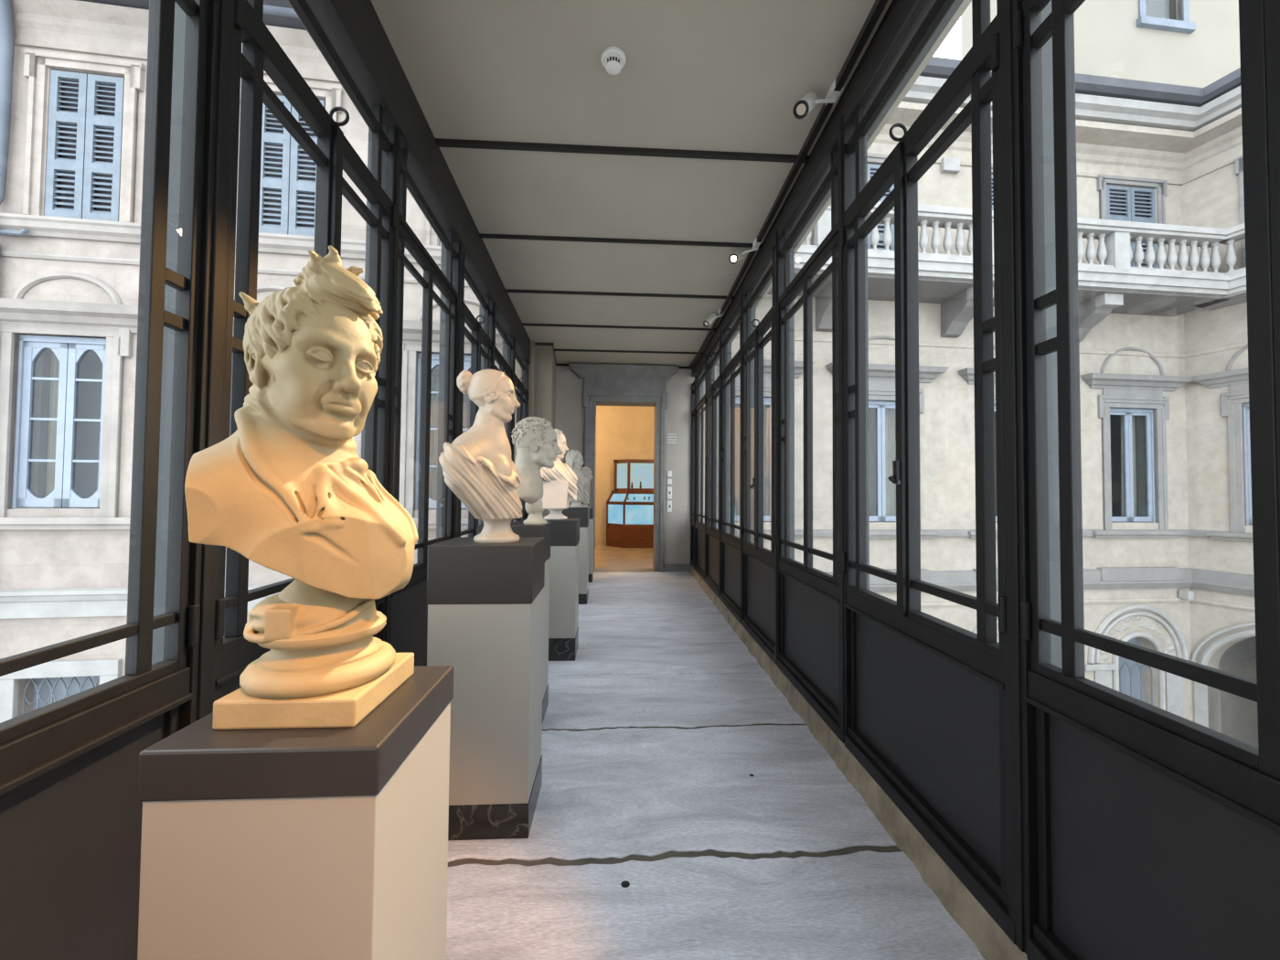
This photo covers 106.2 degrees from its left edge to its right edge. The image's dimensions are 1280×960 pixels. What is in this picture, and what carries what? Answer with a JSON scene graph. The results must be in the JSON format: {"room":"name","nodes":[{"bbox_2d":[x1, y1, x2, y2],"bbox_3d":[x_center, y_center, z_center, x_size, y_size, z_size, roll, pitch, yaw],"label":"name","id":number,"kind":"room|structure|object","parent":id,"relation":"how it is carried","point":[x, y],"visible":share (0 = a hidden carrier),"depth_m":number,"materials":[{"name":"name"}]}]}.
{"room":"museum","nodes":[
{"label":"museum","id":0,"kind":"room"},
{"bbox_2d":[513,340,555,522],"bbox_3d":[-1.393,-0.204,6.575,0.510,3.460,1.505,1,-2,-3],"label":"wall","id":1,"kind":"structure","parent":0,"point":[542,367],"depth_m":5.97,"materials":[{"name":"paint"}]},
{"bbox_2d":[305,0,530,364],"bbox_3d":[-1.115,-1.653,2.519,0.100,0.313,7.066,1,-2,-5],"label":"ceiling beam","id":2,"kind":"structure","parent":1,"relation":"attached to","point":[354,28],"depth_m":2.18,"materials":[{"name":"black paint"}]},
{"bbox_2d":[502,338,528,522],"bbox_3d":[-1.341,-0.093,5.295,0.149,3.250,0.956,1,-2,-2],"label":"window","id":3,"kind":"structure","parent":1,"relation":"in","point":[521,392],"depth_m":5.30,"materials":[{"name":"metal"}]},
{"bbox_2d":[521,362,528,513],"bbox_3d":[-1.400,-0.115,5.789,0.074,2.720,0.066,1,-2,-3],"label":"trim","id":4,"kind":"structure","parent":1,"relation":"attached to","point":[527,364],"depth_m":5.79,"materials":[{"name":"metal"}]},
{"bbox_2d":[554,365,694,564],"bbox_3d":[-0.372,-0.244,7.545,2.550,3.610,0.320,1,-2,-3],"label":"wall","id":5,"kind":"structure","parent":0,"point":[570,411],"depth_m":7.42,"materials":[{"name":"paint"}]},
{"bbox_2d":[534,341,691,369],"bbox_3d":[-0.270,-1.729,6.723,2.260,0.162,1.413,1,-2,-3],"label":"trim","id":6,"kind":"structure","parent":5,"relation":"attached to","point":[536,343],"depth_m":6.46,"materials":[{"name":"black paint"}]},
{"bbox_2d":[568,362,678,572],"bbox_3d":[-0.266,-0.154,7.448,1.655,3.145,0.540,1,-2,-3],"label":"door frame","id":7,"kind":"structure","parent":5,"relation":"in","point":[605,384],"depth_m":7.36,"materials":[{"name":"stone"}]},
{"bbox_2d":[667,486,671,499],"bbox_3d":[0.456,0.196,7.404,0.073,0.185,0.027,1,-2,-3],"label":"wall plate","id":8,"kind":"object","parent":5,"relation":"attached to","point":[669,488],"visible":1,"depth_m":7.40,"materials":[{"name":"white plastic"}]},
{"bbox_2d":[667,501,671,511],"bbox_3d":[0.454,0.406,7.398,0.073,0.175,0.027,1,-2,-3],"label":"wall plate","id":9,"kind":"object","parent":5,"relation":"attached to","point":[669,503],"visible":1,"depth_m":7.39,"materials":[{"name":"white plastic"}]},
{"bbox_2d":[667,470,671,476],"bbox_3d":[0.458,-0.096,7.414,0.073,0.090,0.022,1,-2,-3],"label":"wall plate","id":10,"kind":"object","parent":5,"relation":"attached to","point":[669,473],"visible":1,"depth_m":7.40,"materials":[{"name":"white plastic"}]},
{"bbox_2d":[667,479,671,484],"bbox_3d":[0.457,0.026,7.411,0.073,0.085,0.022,1,-2,-3],"label":"wall plate","id":11,"kind":"object","parent":5,"relation":"attached to","point":[669,481],"visible":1,"depth_m":7.40,"materials":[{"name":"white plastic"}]},
{"bbox_2d":[666,432,677,444],"bbox_3d":[0.496,-0.640,7.437,0.165,0.180,0.010,1,-2,-3],"label":"text panel","id":12,"kind":"object","parent":5,"relation":"attached to","point":[671,437],"visible":1,"depth_m":7.43,"materials":[{"name":"paint"}]},
{"bbox_2d":[663,564,690,571],"bbox_3d":[0.582,1.347,7.392,0.450,0.115,0.022,1,-2,-3],"label":"trim","id":13,"kind":"structure","parent":5,"relation":"attached to","point":[666,567],"depth_m":7.38,"materials":[{"name":"stone"}]},
{"bbox_2d":[690,383,694,561],"bbox_3d":[0.838,-0.093,7.417,0.106,2.800,0.053,1,-2,-3],"label":"trim","id":14,"kind":"structure","parent":5,"relation":"attached to","point":[692,385],"depth_m":7.40,"materials":[{"name":"metal"}]},
{"bbox_2d":[690,373,703,568],"bbox_3d":[0.842,-0.025,7.165,0.117,3.250,0.468,0,-2,-1],"label":"window","id":15,"kind":"structure","parent":5,"relation":"in","point":[693,562],"depth_m":6.97,"materials":[{"name":"metal"}]},
{"bbox_2d":[691,0,936,376],"bbox_3d":[0.938,-1.727,3.294,0.082,0.312,8.391,0,-2,-1],"label":"ceiling beam","id":16,"kind":"structure","parent":5,"relation":"attached to","point":[899,12],"depth_m":2.30,"materials":[{"name":"black metal"}]},
{"bbox_2d":[702,0,963,381],"bbox_3d":[1.052,-1.778,3.301,0.115,0.250,8.392,0,-2,-1],"label":"trim","id":17,"kind":"structure","parent":5,"relation":"attached to","point":[955,5],"depth_m":2.09,"materials":[{"name":"paint"}]},
{"bbox_2d":[688,565,1027,959],"bbox_3d":[0.901,1.245,3.213,0.128,0.118,8.392,0,-2,-1],"label":"trim","id":18,"kind":"structure","parent":5,"relation":"attached to","point":[990,940],"depth_m":1.66,"materials":[{"name":"stone"}]},
{"bbox_2d":[595,405,654,544],"bbox_3d":[-0.953,-0.151,9.498,3.900,3.400,3.645,1,-2,-3],"label":"wall","id":19,"kind":"structure","parent":0,"point":[622,432],"depth_m":11.17,"materials":[{"name":"beige paint"}]},
{"bbox_2d":[288,0,971,366],"bbox_3d":[-0.115,-1.919,3.243,2.865,0.367,8.385,1,-2,-3],"label":"ceiling","id":20,"kind":"structure","parent":0,"point":[702,75],"depth_m":2.40,"materials":[{"name":"paint"}]},
{"bbox_2d":[600,46,626,74],"bbox_3d":[-0.112,-1.750,2.019,0.104,0.055,0.104,1,-2,-3],"label":"smoke detector","id":21,"kind":"object","parent":20,"relation":"attached to","point":[613,58],"visible":1,"depth_m":1.99,"materials":[{"name":"white plastic"}]},
{"bbox_2d":[522,322,715,330],"bbox_3d":[-0.229,-1.702,5.322,2.222,0.042,0.022,1,-2,-3],"label":"trim","id":22,"kind":"structure","parent":20,"relation":"attached to","point":[526,325],"depth_m":5.31,"materials":[{"name":"black paint"}]},
{"bbox_2d":[505,288,734,298],"bbox_3d":[-0.181,-1.712,4.409,2.168,0.042,0.022,1,-2,-3],"label":"trim","id":23,"kind":"structure","parent":20,"relation":"attached to","point":[506,290],"depth_m":4.40,"materials":[{"name":"black paint"}]},
{"bbox_2d":[480,233,762,247],"bbox_3d":[-0.131,-1.736,3.470,2.113,0.042,0.022,1,-2,-3],"label":"trim","id":24,"kind":"structure","parent":20,"relation":"attached to","point":[482,235],"depth_m":3.46,"materials":[{"name":"black paint"}]},
{"bbox_2d":[435,138,809,163],"bbox_3d":[-0.084,-1.758,2.557,2.060,0.042,0.032,1,-2,-3],"label":"trim","id":25,"kind":"structure","parent":20,"relation":"attached to","point":[440,142],"depth_m":2.55,"materials":[{"name":"black paint"}]},
{"bbox_2d":[553,348,702,354],"bbox_3d":[-0.280,-1.696,6.306,2.280,0.042,0.022,1,-2,-3],"label":"trim","id":26,"kind":"structure","parent":20,"relation":"attached to","point":[555,349],"depth_m":6.30,"materials":[{"name":"black paint"}]},
{"bbox_2d":[688,248,756,367],"bbox_3d":[0.800,-1.717,5.423,0.030,0.151,3.753,0,-2,-1],"label":"track","id":27,"kind":"object","parent":20,"relation":"attached to","point":[751,254],"visible":0.98,"depth_m":4.47,"materials":[{"name":"black metal"}]},
{"bbox_2d":[703,309,724,327],"bbox_3d":[0.732,-1.619,4.840,0.199,0.170,0.158,1,-2,-3],"label":"spotlight","id":28,"kind":"object","parent":27,"relation":"attached to","point":[712,316],"visible":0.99,"depth_m":4.82,"materials":[{"name":"white plastic"}]},
{"bbox_2d":[728,237,761,264],"bbox_3d":[0.779,-1.653,3.508,0.224,0.159,0.174,0,-2,31],"label":"spotlight","id":29,"kind":"object","parent":27,"relation":"attached to","point":[737,256],"visible":0.99,"depth_m":3.49,"materials":[{"name":"white plastic"}]},
{"bbox_2d":[757,103,833,242],"bbox_3d":[0.860,-1.727,2.812,0.030,0.035,1.232,0,-2,-1],"label":"track","id":30,"kind":"object","parent":20,"relation":"attached to","point":[825,110],"visible":0.96,"depth_m":2.63,"materials":[{"name":"black metal"}]},
{"bbox_2d":[833,0,888,91],"bbox_3d":[0.910,-1.781,0.667,0.030,0.038,2.942,0,-2,-1],"label":"track","id":31,"kind":"object","parent":20,"relation":"attached to","point":[879,5],"visible":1,"depth_m":1.91,"materials":[{"name":"black metal"}]},
{"bbox_2d":[792,79,843,118],"bbox_3d":[0.786,-1.686,2.163,0.218,0.162,0.136,1,-2,-3],"label":"spotlight","id":32,"kind":"object","parent":31,"relation":"attached to","point":[803,107],"visible":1,"depth_m":2.14,"materials":[{"name":"white plastic"}]},
{"bbox_2d":[446,544,985,959],"bbox_3d":[-0.784,1.411,5.102,3.800,0.162,12.356,1,-2,-3],"label":"floor","id":33,"kind":"structure","parent":0,"point":[686,809],"depth_m":1.70,"materials":[{"name":"stone"}]},
{"bbox_2d":[0,0,219,959],"bbox_3d":[-0.990,-0.217,0.607,0.117,3.250,0.955,1,-2,-5],"label":"window","id":34,"kind":"structure","parent":33,"relation":"on","point":[71,812],"depth_m":0.95,"materials":[{"name":"metal"}]},
{"bbox_2d":[151,0,396,730],"bbox_3d":[-1.034,-0.192,1.547,0.149,3.250,0.956,1,-2,-2],"label":"window","id":35,"kind":"structure","parent":33,"relation":"on","point":[217,664],"depth_m":1.18,"materials":[{"name":"metal"}]},
{"bbox_2d":[137,665,453,959],"bbox_3d":[-0.503,0.784,0.759,0.299,0.865,0.300,1,-2,-3],"label":"pedestal","id":36,"kind":"object","parent":33,"relation":"on","point":[285,843],"visible":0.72,"depth_m":0.62,"materials":[{"name":"paint"}]},
{"bbox_2d":[184,245,418,729],"bbox_3d":[-0.515,-0.005,0.782,0.284,0.711,0.306,1,-2,-3],"label":"bust","id":37,"kind":"object","parent":36,"relation":"on","point":[290,491],"visible":1,"depth_m":0.70,"materials":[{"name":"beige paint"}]},
{"bbox_2d":[361,124,458,666],"bbox_3d":[-1.143,-0.167,2.481,0.117,3.250,0.955,1,-2,-5],"label":"window","id":38,"kind":"structure","parent":33,"relation":"on","point":[405,610],"depth_m":2.37,"materials":[{"name":"metal"}]},
{"bbox_2d":[436,240,494,538],"bbox_3d":[-1.188,-0.142,3.421,0.149,3.250,0.956,1,-2,-2],"label":"window","id":39,"kind":"structure","parent":33,"relation":"on","point":[460,272],"depth_m":3.01,"materials":[{"name":"metal"}]},
{"bbox_2d":[426,536,544,840],"bbox_3d":[-0.571,0.739,1.826,0.362,1.012,0.314,1,-2,-3],"label":"pedestal","id":40,"kind":"object","parent":33,"relation":"on","point":[485,601],"visible":0.9,"depth_m":1.68,"materials":[{"name":"paint"}]},
{"bbox_2d":[438,369,522,543],"bbox_3d":[-0.599,-0.096,1.824,0.295,0.656,0.442,0,-2,13],"label":"bust","id":41,"kind":"object","parent":40,"relation":"on","point":[478,466],"visible":1,"depth_m":1.75,"materials":[{"name":"stone"}]},
{"bbox_2d":[438,442,522,519],"bbox_3d":[-0.595,0.003,1.831,0.291,0.280,0.455,1,-2,-3],"label":"drapery","id":42,"kind":"object","parent":41,"relation":"hanging from","point":[485,476],"depth_m":1.70,"materials":[{"name":"stone"}]},
{"bbox_2d":[478,300,513,524],"bbox_3d":[-1.296,-0.118,4.355,0.117,3.250,0.955,1,-2,-5],"label":"window","id":43,"kind":"structure","parent":33,"relation":"on","point":[504,366],"depth_m":4.19,"materials":[{"name":"metal"}]},
{"bbox_2d":[477,522,551,725],"bbox_3d":[-0.669,0.749,2.572,0.330,1.030,0.305,1,-2,-3],"label":"pedestal","id":44,"kind":"object","parent":33,"relation":"on","point":[523,530],"visible":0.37,"depth_m":2.56,"materials":[{"name":"paint"}]},
{"bbox_2d":[511,416,562,524],"bbox_3d":[-0.606,-0.052,2.562,0.273,0.573,0.283,-1,-2,35],"label":"bust","id":45,"kind":"object","parent":44,"relation":"on","point":[535,440],"visible":0.96,"depth_m":2.51,"materials":[{"name":"grey stone"}]},
{"bbox_2d":[543,517,579,661],"bbox_3d":[-0.647,0.792,3.586,0.363,1.000,0.310,1,-2,-3],"label":"pedestal","id":46,"kind":"object","parent":33,"relation":"on","point":[563,609],"visible":0.52,"depth_m":3.44,"materials":[{"name":"paint"}]},
{"bbox_2d":[540,428,577,519],"bbox_3d":[-0.628,-0.047,3.604,0.329,0.679,0.429,1,-2,-3],"label":"bust","id":47,"kind":"object","parent":46,"relation":"on","point":[560,482],"visible":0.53,"depth_m":3.49,"materials":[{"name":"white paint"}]},
{"bbox_2d":[561,507,589,604],"bbox_3d":[-0.742,0.821,5.323,0.338,1.035,0.310,1,-2,-3],"label":"pedestal","id":48,"kind":"object","parent":33,"relation":"on","point":[581,513],"visible":0.48,"depth_m":5.18,"materials":[{"name":"paint"}]},
{"bbox_2d":[565,449,584,507],"bbox_3d":[-0.736,-0.016,5.336,0.233,0.638,0.414,0,-2,6],"label":"bust","id":49,"kind":"object","parent":48,"relation":"on","point":[574,461],"visible":0.6,"depth_m":5.28,"materials":[{"name":"grey stone"}]},
{"bbox_2d":[569,477,584,501],"bbox_3d":[-0.736,0.083,5.338,0.233,0.312,0.419,1,-2,-3],"label":"drapery","id":50,"kind":"object","parent":49,"relation":"hanging from","point":[580,485],"depth_m":5.27,"materials":[{"name":"grey stone"}]},
{"bbox_2d":[588,508,594,582],"bbox_3d":[-0.811,0.879,6.590,0.335,0.985,0.310,1,-2,-3],"label":"pedestal","id":51,"kind":"object","parent":33,"relation":"on","point":[592,510],"visible":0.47,"depth_m":6.45,"materials":[{"name":"paint"}]},
{"bbox_2d":[580,466,593,507],"bbox_3d":[-0.828,0.098,6.604,0.298,0.576,0.372,-1,-2,32],"label":"bust","id":52,"kind":"object","parent":51,"relation":"on","point":[587,473],"visible":0.51,"depth_m":6.55,"materials":[{"name":"grey stone"}]},
{"bbox_2d":[580,483,589,503],"bbox_3d":[-0.801,0.165,6.605,0.229,0.315,0.416,1,-2,-3],"label":"drapery","id":53,"kind":"object","parent":52,"relation":"hanging from","point":[586,489],"depth_m":6.53,"materials":[{"name":"grey stone"}]},
{"bbox_2d":[606,458,653,547],"bbox_3d":[-0.016,0.516,10.793,1.489,1.950,0.537,1,-2,-3],"label":"display case","id":54,"kind":"object","parent":33,"relation":"on","point":[629,523],"visible":0.62,"depth_m":10.66,"materials":[{"name":"brown wood"}]},
{"bbox_2d":[693,356,714,581],"bbox_3d":[0.858,-0.044,6.458,0.117,3.250,0.975,0,-2,-1],"label":"window","id":55,"kind":"structure","parent":33,"relation":"on","point":[701,566],"depth_m":6.47,"materials":[{"name":"metal"}]},
{"bbox_2d":[704,330,731,598],"bbox_3d":[0.849,-0.070,5.498,0.149,3.250,0.976,1,-2,-4],"label":"window","id":56,"kind":"structure","parent":33,"relation":"on","point":[713,579],"depth_m":5.48,"materials":[{"name":"metal"}]},
{"bbox_2d":[719,291,755,623],"bbox_3d":[0.903,-0.095,4.539,0.117,3.250,0.975,0,-2,-1],"label":"window","id":57,"kind":"structure","parent":33,"relation":"on","point":[732,595],"depth_m":4.49,"materials":[{"name":"metal"}]},
{"bbox_2d":[740,230,794,664],"bbox_3d":[0.893,-0.121,3.578,0.149,3.250,0.976,1,-2,-4],"label":"window","id":58,"kind":"structure","parent":33,"relation":"on","point":[762,619],"depth_m":3.44,"materials":[{"name":"metal"}]},
{"bbox_2d":[777,114,869,743],"bbox_3d":[0.948,-0.147,2.619,0.117,3.250,0.975,0,-2,-1],"label":"window","id":59,"kind":"structure","parent":33,"relation":"on","point":[815,657],"depth_m":2.46,"materials":[{"name":"metal"}]},
{"bbox_2d":[840,0,1061,954],"bbox_3d":[0.938,-0.173,1.658,0.149,3.250,0.976,1,-2,-4],"label":"window","id":60,"kind":"structure","parent":33,"relation":"on","point":[942,720],"depth_m":1.36,"materials":[{"name":"metal"}]},
{"bbox_2d":[1012,0,1279,959],"bbox_3d":[0.992,-0.198,0.699,0.117,3.250,0.975,0,-2,-1],"label":"window","id":61,"kind":"structure","parent":33,"relation":"on","point":[1158,829],"depth_m":0.93,"materials":[{"name":"metal"}]},
{"label":"outside","id":62,"kind":"structure","parent":0,"visible":0},
{"bbox_2d":[960,0,1240,87],"bbox_3d":[15.916,-10.322,13.149,15.024,24.000,0.520,1,-2,-6],"label":"building","id":63,"kind":"structure","parent":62,"point":[1191,43],"depth_m":12.78,"materials":[{"name":"paint"}]},
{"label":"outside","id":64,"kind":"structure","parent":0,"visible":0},
{"bbox_3d":[4.516,5.457,-1.157,43.000,0.100,21.500,1,-2,-3],"label":"ground","id":65,"kind":"structure","parent":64,"visible":0},
{"bbox_2d":[0,0,502,723],"bbox_3d":[-8.775,-0.107,5.120,15.073,11.150,1.200,1,-2,-8],"label":"facade","id":66,"kind":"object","parent":65,"relation":"on","point":[73,72],"visible":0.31,"depth_m":5.51,"materials":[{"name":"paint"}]},
{"bbox_2d":[22,676,99,714],"bbox_3d":[-6.489,2.856,5.426,0.840,1.280,0.017,1,-2,-8],"label":"window grille","id":67,"kind":"object","parent":66,"relation":"attached to","point":[26,682],"depth_m":5.41,"materials":[{"name":"grey metal"}]},
{"bbox_2d":[44,69,87,218],"bbox_3d":[-6.594,-3.842,5.541,0.362,1.725,0.045,1,-2,-8],"label":"shutter","id":68,"kind":"object","parent":66,"relation":"hanging from","point":[54,165],"depth_m":5.52,"materials":[{"name":"paint"}]},
{"bbox_2d":[0,298,138,333],"bbox_3d":[-6.555,-1.854,5.356,2.080,0.290,0.240,1,-2,-8],"label":"hood","id":69,"kind":"object","parent":66,"relation":"attached to","point":[16,314],"depth_m":5.37,"materials":[{"name":"grey stone"}]},
{"bbox_2d":[45,351,99,496],"bbox_3d":[-6.628,-0.630,5.778,0.823,1.895,0.057,1,-2,-8],"label":"window","id":70,"kind":"structure","parent":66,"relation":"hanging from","point":[55,363],"depth_m":5.73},
{"bbox_2d":[82,74,124,221],"bbox_3d":[-6.224,-3.838,5.593,0.362,1.725,0.045,1,-2,-8],"label":"shutter","id":71,"kind":"object","parent":66,"relation":"hanging from","point":[91,120],"depth_m":5.58,"materials":[{"name":"paint"}]},
{"bbox_2d":[258,95,291,234],"bbox_3d":[-4.447,-3.817,5.843,0.362,1.725,0.045,1,-2,-8],"label":"shutter","id":72,"kind":"object","parent":66,"relation":"hanging from","point":[283,184],"depth_m":5.83,"materials":[{"name":"paint"}]},
{"bbox_2d":[288,99,325,236],"bbox_3d":[-4.077,-3.812,5.895,0.362,1.725,0.045,1,-2,-8],"label":"shutter","id":73,"kind":"object","parent":66,"relation":"hanging from","point":[295,185],"depth_m":5.86,"materials":[{"name":"paint"}]},
{"bbox_2d":[428,365,438,500],"bbox_3d":[-2.383,-0.580,6.375,0.823,1.895,0.057,1,-2,-8],"label":"window","id":74,"kind":"structure","parent":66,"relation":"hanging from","point":[434,398],"depth_m":6.33,"materials":[{"name":"glass"}]},
{"bbox_2d":[402,320,502,350],"bbox_3d":[-2.311,-1.804,5.953,2.080,0.290,0.240,1,-2,-8],"label":"hood","id":75,"kind":"object","parent":66,"relation":"attached to","point":[411,336],"depth_m":5.92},
{"bbox_2d":[703,56,1230,721],"bbox_3d":[6.612,-1.132,9.823,11.739,13.700,3.415,1,-2,-6],"label":"facade","id":76,"kind":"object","parent":65,"relation":"on","point":[1134,137],"visible":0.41,"depth_m":9.27,"materials":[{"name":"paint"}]},
{"bbox_2d":[715,358,814,377],"bbox_3d":[2.017,-2.054,8.723,2.320,0.290,0.240,1,-2,-6],"label":"hood","id":77,"kind":"object","parent":76,"relation":"attached to","point":[767,363],"depth_m":8.75,"materials":[{"name":"grey stone"}]},
{"bbox_2d":[763,405,767,515],"bbox_3d":[1.993,-0.353,9.137,0.900,2.230,0.057,1,-2,-6],"label":"window","id":78,"kind":"structure","parent":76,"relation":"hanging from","point":[765,407],"depth_m":9.19,"materials":[{"name":"glass"}]},
{"bbox_2d":[867,163,894,250],"bbox_3d":[4.601,-4.931,9.222,0.564,2.230,0.045,1,-2,-6],"label":"shutter","id":79,"kind":"object","parent":76,"relation":"hanging from","point":[875,166],"depth_m":9.22,"materials":[{"name":"paint"}]},
{"bbox_2d":[825,362,949,383],"bbox_3d":[4.636,-2.026,9.012,2.320,0.290,0.240,1,-2,-6],"label":"hood","id":80,"kind":"object","parent":76,"relation":"attached to","point":[878,372],"depth_m":9.02,"materials":[{"name":"grey stone"}]},
{"bbox_2d":[885,408,895,515],"bbox_3d":[4.611,-0.324,9.426,0.900,2.230,0.057,1,-2,-6],"label":"curtain","id":81,"kind":"object","parent":76,"relation":"hanging from","point":[890,413],"depth_m":9.46,"materials":[{"name":"grey fabric"}]},
{"bbox_2d":[958,367,995,384],"bbox_3d":[7.303,-1.996,9.306,2.320,0.290,0.240,1,-2,-6],"label":"hood","id":82,"kind":"object","parent":76,"relation":"attached to","point":[965,375],"depth_m":9.26,"materials":[{"name":"grey stone"}]},
{"bbox_2d":[992,174,993,210],"bbox_3d":[7.016,-4.905,9.489,0.564,2.230,0.045,1,-2,-6],"label":"shutter","id":83,"kind":"object","parent":76,"relation":"hanging from","point":[992,175],"depth_m":9.49,"materials":[{"name":"paint"}]},
{"bbox_2d":[1106,184,1131,266],"bbox_3d":[9.733,-4.875,9.788,0.564,2.230,0.045,1,-2,-6],"label":"shutter","id":84,"kind":"object","parent":76,"relation":"hanging from","point":[1127,190],"depth_m":9.81,"materials":[{"name":"paint"}]},
{"bbox_2d":[1120,415,1136,516],"bbox_3d":[9.927,-0.265,10.013,0.900,2.230,0.057,1,-2,-6],"label":"curtain","id":85,"kind":"object","parent":76,"relation":"hanging from","point":[1133,417],"depth_m":10.05,"materials":[{"name":"white fabric"}]},
{"bbox_2d":[1119,658,1152,704],"bbox_3d":[9.873,4.611,9.659,0.984,2.062,0.021,1,-2,-6],"label":"window","id":86,"kind":"structure","parent":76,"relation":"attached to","point":[1150,669],"depth_m":9.70,"materials":[{"name":"grey glass"}]},
{"bbox_2d":[1080,373,1192,391],"bbox_3d":[9.952,-1.967,9.598,2.320,0.290,0.240,1,-2,-6],"label":"hood","id":87,"kind":"object","parent":76,"relation":"attached to","point":[1089,381],"depth_m":9.59,"materials":[{"name":"grey stone"}]},
{"bbox_2d":[1130,187,1156,268],"bbox_3d":[10.306,-4.869,9.851,0.564,2.230,0.045,1,-2,-6],"label":"shutter","id":88,"kind":"object","parent":76,"relation":"hanging from","point":[1151,192],"depth_m":9.86,"materials":[{"name":"paint"}]},
{"bbox_2d":[1180,67,1258,747],"bbox_3d":[13.509,-0.917,5.920,3.660,13.270,9.300,1,-2,-19],"label":"palace wing","id":89,"kind":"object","parent":65,"relation":"on","point":[1222,616],"visible":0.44,"depth_m":9.40,"materials":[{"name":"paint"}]},
{"bbox_2d":[1191,367,1248,388],"bbox_3d":[11.476,-1.982,8.584,0.240,0.290,2.320,1,-2,-19],"label":"hood","id":90,"kind":"object","parent":89,"relation":"attached to","point":[1231,377],"depth_m":9.29,"materials":[{"name":"grey stone"}]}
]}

